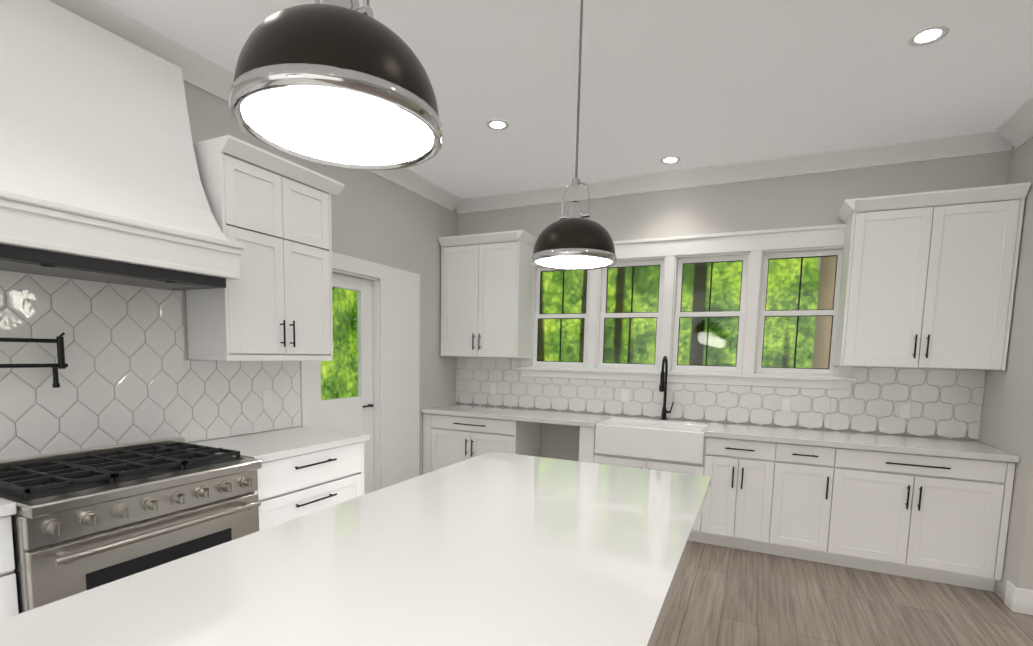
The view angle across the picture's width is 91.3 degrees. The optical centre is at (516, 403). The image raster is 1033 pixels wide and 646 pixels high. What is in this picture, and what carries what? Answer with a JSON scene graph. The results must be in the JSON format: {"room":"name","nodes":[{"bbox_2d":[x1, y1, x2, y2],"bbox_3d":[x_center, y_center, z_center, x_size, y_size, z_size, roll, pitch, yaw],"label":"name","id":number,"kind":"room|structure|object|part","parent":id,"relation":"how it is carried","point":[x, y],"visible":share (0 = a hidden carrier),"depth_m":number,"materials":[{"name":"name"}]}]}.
{"room":"kitchen","nodes":[
{"label":"kitchen","id":0,"kind":"room"},
{"bbox_2d":[181,80,457,475],"bbox_3d":[-2.534,-0.278,1.670,0.150,3.050,8.500,4,6,25],"label":"wall","id":1,"kind":"structure","parent":0,"point":[375,218],"depth_m":4.39,"materials":[{"name":"grey paint"}]},
{"bbox_2d":[0,0,244,290],"bbox_3d":[-1.861,-1.136,2.187,0.519,1.154,1.104,4,6,25],"label":"range hood","id":2,"kind":"object","parent":1,"relation":"attached to","point":[100,180],"visible":1,"depth_m":2.20,"materials":[{"name":"white"}]},
{"bbox_2d":[0,270,300,459],"bbox_3d":[-2.593,-0.090,1.382,0.010,0.895,4.910,4,6,25],"label":"wall tiles","id":3,"kind":"structure","parent":1,"relation":"attached to","point":[129,374],"depth_m":2.55,"materials":[{"name":"grey tile"}]},
{"bbox_2d":[0,332,67,387],"bbox_3d":[-2.179,-0.183,2.120,0.101,0.250,0.462,4,6,25],"label":"pot filler","id":4,"kind":"object","parent":3,"relation":"attached to","point":[59,341],"visible":1,"depth_m":2.27,"materials":[{"name":"black metal"}]},
{"bbox_2d":[48,0,463,213],"bbox_3d":[-2.389,-1.725,1.476,0.100,0.125,8.500,4,6,25],"label":"crown molding","id":5,"kind":"structure","parent":1,"relation":"attached to","point":[197,70],"depth_m":2.73,"materials":[{"name":"white wood"}]},
{"bbox_2d":[185,135,343,360],"bbox_3d":[-1.508,-0.851,3.113,0.408,1.165,0.814,4,6,25],"label":"upper cabinet","id":6,"kind":"object","parent":1,"relation":"attached to","point":[271,212],"visible":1,"depth_m":2.93,"materials":[{"name":"white wood"}]},
{"bbox_2d":[262,391,271,408],"bbox_3d":[-1.659,-0.027,3.365,0.007,0.116,0.072,4,6,25],"label":"electrical outlet plate","id":7,"kind":"object","parent":1,"relation":"attached to","point":[267,395],"depth_m":3.36,"materials":[{"name":"white plastic"}]},
{"bbox_2d":[311,273,373,494],"bbox_3d":[-1.402,0.006,4.078,0.093,2.054,0.724,4,6,25],"label":"door","id":8,"kind":"structure","parent":1,"relation":"in","point":[352,414],"depth_m":4.22,"materials":[{"name":"white wood"}]},
{"bbox_2d":[300,252,419,490],"bbox_3d":[-1.311,-0.079,4.283,0.175,2.200,1.420,4,6,25],"label":"door frame","id":9,"kind":"structure","parent":1,"relation":"attached to","point":[396,370],"depth_m":4.50,"materials":[{"name":"white wood"}]},
{"bbox_2d":[100,0,1032,197],"bbox_3d":[2.779,-1.482,-1.036,12.400,0.100,8.950,4,6,25],"label":"ceiling","id":10,"kind":"structure","parent":0,"point":[694,83],"depth_m":2.81,"materials":[{"name":"white paint"}]},
{"bbox_2d":[229,0,442,169],"bbox_3d":[-0.274,-1.055,0.775,0.328,1.231,0.328,4,6,25],"label":"pendant light","id":11,"kind":"object","parent":10,"relation":"hanging from","point":[342,83],"visible":1,"depth_m":0.73,"materials":[{"name":"black metal"}]},
{"bbox_2d":[486,120,508,129],"bbox_3d":[-0.130,-1.934,3.506,0.155,0.005,0.155,3,6,19],"label":"recessed light","id":12,"kind":"object","parent":10,"relation":"in","point":[492,124],"depth_m":3.50,"materials":[{"name":"white plastic"}]},
{"bbox_2d":[531,0,616,269],"bbox_3d":[0.234,-1.153,1.892,0.328,1.231,0.328,4,6,25],"label":"pendant light","id":13,"kind":"object","parent":10,"relation":"hanging from","point":[573,239],"visible":1,"depth_m":1.85,"materials":[{"name":"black metal"}]},
{"bbox_2d":[660,156,680,163],"bbox_3d":[1.239,-1.958,4.065,0.155,0.005,0.155,3,6,19],"label":"recessed light","id":14,"kind":"object","parent":10,"relation":"in","point":[671,159],"depth_m":4.06,"materials":[{"name":"white plastic"}]},
{"bbox_2d":[908,25,948,45],"bbox_3d":[2.000,-1.785,2.454,0.155,0.005,0.155,0,6,-14],"label":"recessed light","id":15,"kind":"object","parent":10,"relation":"in","point":[928,35],"depth_m":2.45,"materials":[{"name":"white plastic"}]},
{"bbox_2d":[1007,137,1032,192],"bbox_3d":[1.891,-1.250,-0.512,0.720,0.499,8.498,4,6,25],"label":"wall","id":16,"kind":"structure","parent":10,"relation":"attached to","point":[1021,165],"depth_m":3.29,"materials":[{"name":"grey paint"}]},
{"bbox_2d":[456,151,1010,460],"bbox_3d":[4.624,-0.260,3.080,11.900,3.050,0.150,4,6,25],"label":"wall","id":17,"kind":"structure","parent":0,"point":[813,199],"depth_m":4.19,"materials":[{"name":"grey paint"}]},
{"bbox_2d":[438,230,536,357],"bbox_3d":[-0.289,-1.050,5.038,0.925,1.170,0.388,4,6,25],"label":"upper cabinet","id":18,"kind":"object","parent":17,"relation":"attached to","point":[486,292],"visible":1,"depth_m":4.91,"materials":[{"name":"white wood"}]},
{"bbox_2d":[490,383,496,393],"bbox_3d":[-0.243,-0.157,5.295,0.072,0.115,0.007,4,6,25],"label":"electrical outlet plate","id":19,"kind":"object","parent":17,"relation":"attached to","point":[493,386],"depth_m":5.29,"materials":[{"name":"white plastic"}]},
{"bbox_2d":[621,390,628,401],"bbox_3d":[1.014,-0.073,4.707,0.072,0.115,0.007,4,6,25],"label":"electrical outlet plate","id":20,"kind":"object","parent":17,"relation":"attached to","point":[625,393],"depth_m":4.71,"materials":[{"name":"white plastic"}]},
{"bbox_2d":[517,223,856,389],"bbox_3d":[1.369,-0.830,4.542,2.899,1.270,0.206,4,6,25],"label":"window","id":21,"kind":"structure","parent":17,"relation":"in","point":[670,251],"depth_m":4.38,"materials":[{"name":"white wood"}]},
{"bbox_3d":[1.375,-0.801,4.559,2.623,0.984,0.065,4,6,25],"label":"kitchen window sashes","id":22,"kind":"part","parent":21,"relation":"part of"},
{"bbox_2d":[455,357,985,440],"bbox_3d":[1.340,-0.123,4.559,4.428,0.514,0.010,4,6,25],"label":"wall tiles","id":23,"kind":"structure","parent":17,"relation":"attached to","point":[947,403],"depth_m":4.19,"materials":[{"name":"grey tile"}]},
{"bbox_2d":[460,129,991,212],"bbox_3d":[1.352,-1.924,4.347,4.170,0.125,0.100,4,6,25],"label":"crown molding","id":24,"kind":"structure","parent":17,"relation":"attached to","point":[976,142],"depth_m":4.07,"materials":[{"name":"white wood"}]},
{"bbox_2d":[781,397,791,411],"bbox_3d":[2.216,0.008,4.144,0.072,0.115,0.007,4,6,25],"label":"electrical outlet plate","id":25,"kind":"object","parent":17,"relation":"attached to","point":[786,402],"depth_m":4.14,"materials":[{"name":"white plastic"}]},
{"bbox_2d":[898,403,911,418],"bbox_3d":[2.930,0.056,3.810,0.072,0.115,0.007,4,6,25],"label":"electrical outlet plate","id":26,"kind":"object","parent":17,"relation":"attached to","point":[904,411],"depth_m":3.81,"materials":[{"name":"white plastic"}]},
{"bbox_2d":[834,182,1030,369],"bbox_3d":[2.828,-0.840,3.579,0.980,1.170,0.388,4,6,25],"label":"upper cabinet","id":27,"kind":"object","parent":17,"relation":"attached to","point":[928,279],"visible":1,"depth_m":3.44,"materials":[{"name":"white wood"}]},
{"bbox_2d":[988,94,1032,152],"bbox_3d":[1.516,-1.450,-0.351,0.120,0.150,8.500,4,6,25],"label":"crown molding","id":28,"kind":"structure","parent":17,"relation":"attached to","point":[1015,128],"depth_m":3.26,"materials":[{"name":"white wood"}]},
{"bbox_2d":[654,541,1032,645],"bbox_3d":[2.711,1.633,-0.733,12.400,0.060,8.950,4,6,25],"label":"floor","id":29,"kind":"structure","parent":0,"point":[724,596],"depth_m":3.01,"materials":[{"name":"brown wood"}]},
{"bbox_2d":[0,515,18,619],"bbox_3d":[-2.265,0.837,1.505,0.608,0.876,0.976,4,6,25],"label":"base cabinet","id":30,"kind":"object","parent":29,"relation":"on","point":[8,598],"depth_m":1.77,"materials":[{"name":"white wood"}]},
{"bbox_2d":[0,499,16,518],"bbox_3d":[-2.694,0.466,0.488,0.647,0.040,3.116,4,6,25],"label":"countertop","id":31,"kind":"structure","parent":30,"relation":"on","point":[7,508],"depth_m":1.74,"materials":[{"name":"white stone"}]},
{"bbox_2d":[0,437,261,613],"bbox_3d":[-1.777,0.723,2.317,0.733,0.965,0.910,4,6,25],"label":"range","id":32,"kind":"object","parent":29,"relation":"on","point":[83,520],"visible":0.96,"depth_m":2.08,"materials":[{"name":"silver metal"}]},
{"bbox_2d":[189,427,369,530],"bbox_3d":[-1.459,0.673,3.154,0.648,0.915,0.864,4,6,25],"label":"base cabinet","id":33,"kind":"object","parent":29,"relation":"on","point":[302,471],"visible":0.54,"depth_m":2.98,"materials":[{"name":"white painted wood"},{"name":"matte black metal"}]},
{"bbox_2d":[0,451,710,645],"bbox_3d":[-0.650,0.939,0.506,1.190,0.936,4.601,4,6,25],"label":"kitchen island","id":34,"kind":"object","parent":29,"relation":"on","point":[490,548],"visible":1,"depth_m":1.21,"materials":[{"name":"white stone"}]},
{"bbox_2d":[421,412,541,473],"bbox_3d":[-0.344,0.530,5.080,1.017,0.876,0.608,4,6,25],"label":"base cabinet","id":35,"kind":"object","parent":29,"relation":"on","point":[447,440],"depth_m":4.82,"materials":[{"name":"white wood"}]},
{"bbox_2d":[589,420,716,543],"bbox_3d":[1.196,0.635,4.346,0.940,0.876,0.632,4,6,25],"label":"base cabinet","id":36,"kind":"object","parent":29,"relation":"on","point":[678,448],"depth_m":4.03,"materials":[{"name":"white ceramic"}]},
{"bbox_2d":[709,440,788,555],"bbox_3d":[1.783,0.675,4.071,0.600,0.876,0.632,4,6,25],"label":"base cabinet","id":37,"kind":"object","parent":29,"relation":"on","point":[749,475],"depth_m":3.78,"materials":[{"name":"white wood"}]},
{"bbox_2d":[781,444,848,565],"bbox_3d":[2.167,0.701,3.891,0.490,0.876,0.632,4,6,25],"label":"base cabinet","id":38,"kind":"object","parent":29,"relation":"on","point":[813,520],"depth_m":3.60,"materials":[{"name":"white wood"}]},
{"bbox_2d":[841,448,1015,591],"bbox_3d":[2.736,0.739,3.625,1.007,0.876,0.632,4,6,25],"label":"base cabinet","id":39,"kind":"object","parent":29,"relation":"on","point":[931,509],"depth_m":3.33,"materials":[{"name":"white wood"}]},
{"bbox_2d":[421,404,1019,463],"bbox_3d":[1.196,0.180,4.292,4.424,0.040,0.637,4,6,25],"label":"countertop","id":40,"kind":"structure","parent":39,"relation":"on","point":[868,442],"depth_m":3.77,"materials":[{"name":"white stone"}]},
{"bbox_2d":[659,356,673,419],"bbox_3d":[1.305,-0.132,4.385,0.110,0.566,0.244,4,6,25],"label":"faucet","id":41,"kind":"object","parent":40,"relation":"on","point":[663,385],"visible":1,"depth_m":4.46,"materials":[{"name":"black metal"}]},
{"bbox_2d":[979,190,1032,600],"bbox_3d":[3.502,-0.035,3.103,0.720,2.549,0.799,4,6,25],"label":"wall","id":42,"kind":"structure","parent":29,"relation":"on","point":[1006,424],"depth_m":3.13,"materials":[{"name":"grey paint"}]},
{"bbox_2d":[1008,583,1032,614],"bbox_3d":[3.290,1.190,2.865,0.720,0.150,0.026,4,6,25],"label":"baseboard","id":43,"kind":"structure","parent":29,"relation":"on","point":[1018,600],"depth_m":2.99,"materials":[{"name":"white wood"}]},
{"label":"outside","id":44,"kind":"structure","parent":0,"visible":0},
{"bbox_2d":[320,257,819,399],"bbox_3d":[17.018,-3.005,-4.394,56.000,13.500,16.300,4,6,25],"label":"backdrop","id":45,"kind":"structure","parent":44,"point":[546,336],"depth_m":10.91,"materials":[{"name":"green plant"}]},
{"bbox_2d":[812,256,835,368],"bbox_3d":[7.213,-0.095,3.260,9.050,3.000,2.340,4,6,25],"label":"porch","id":46,"kind":"object","parent":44,"point":[824,333],"depth_m":5.23,"materials":[{"name":"brown wood"}]}
]}

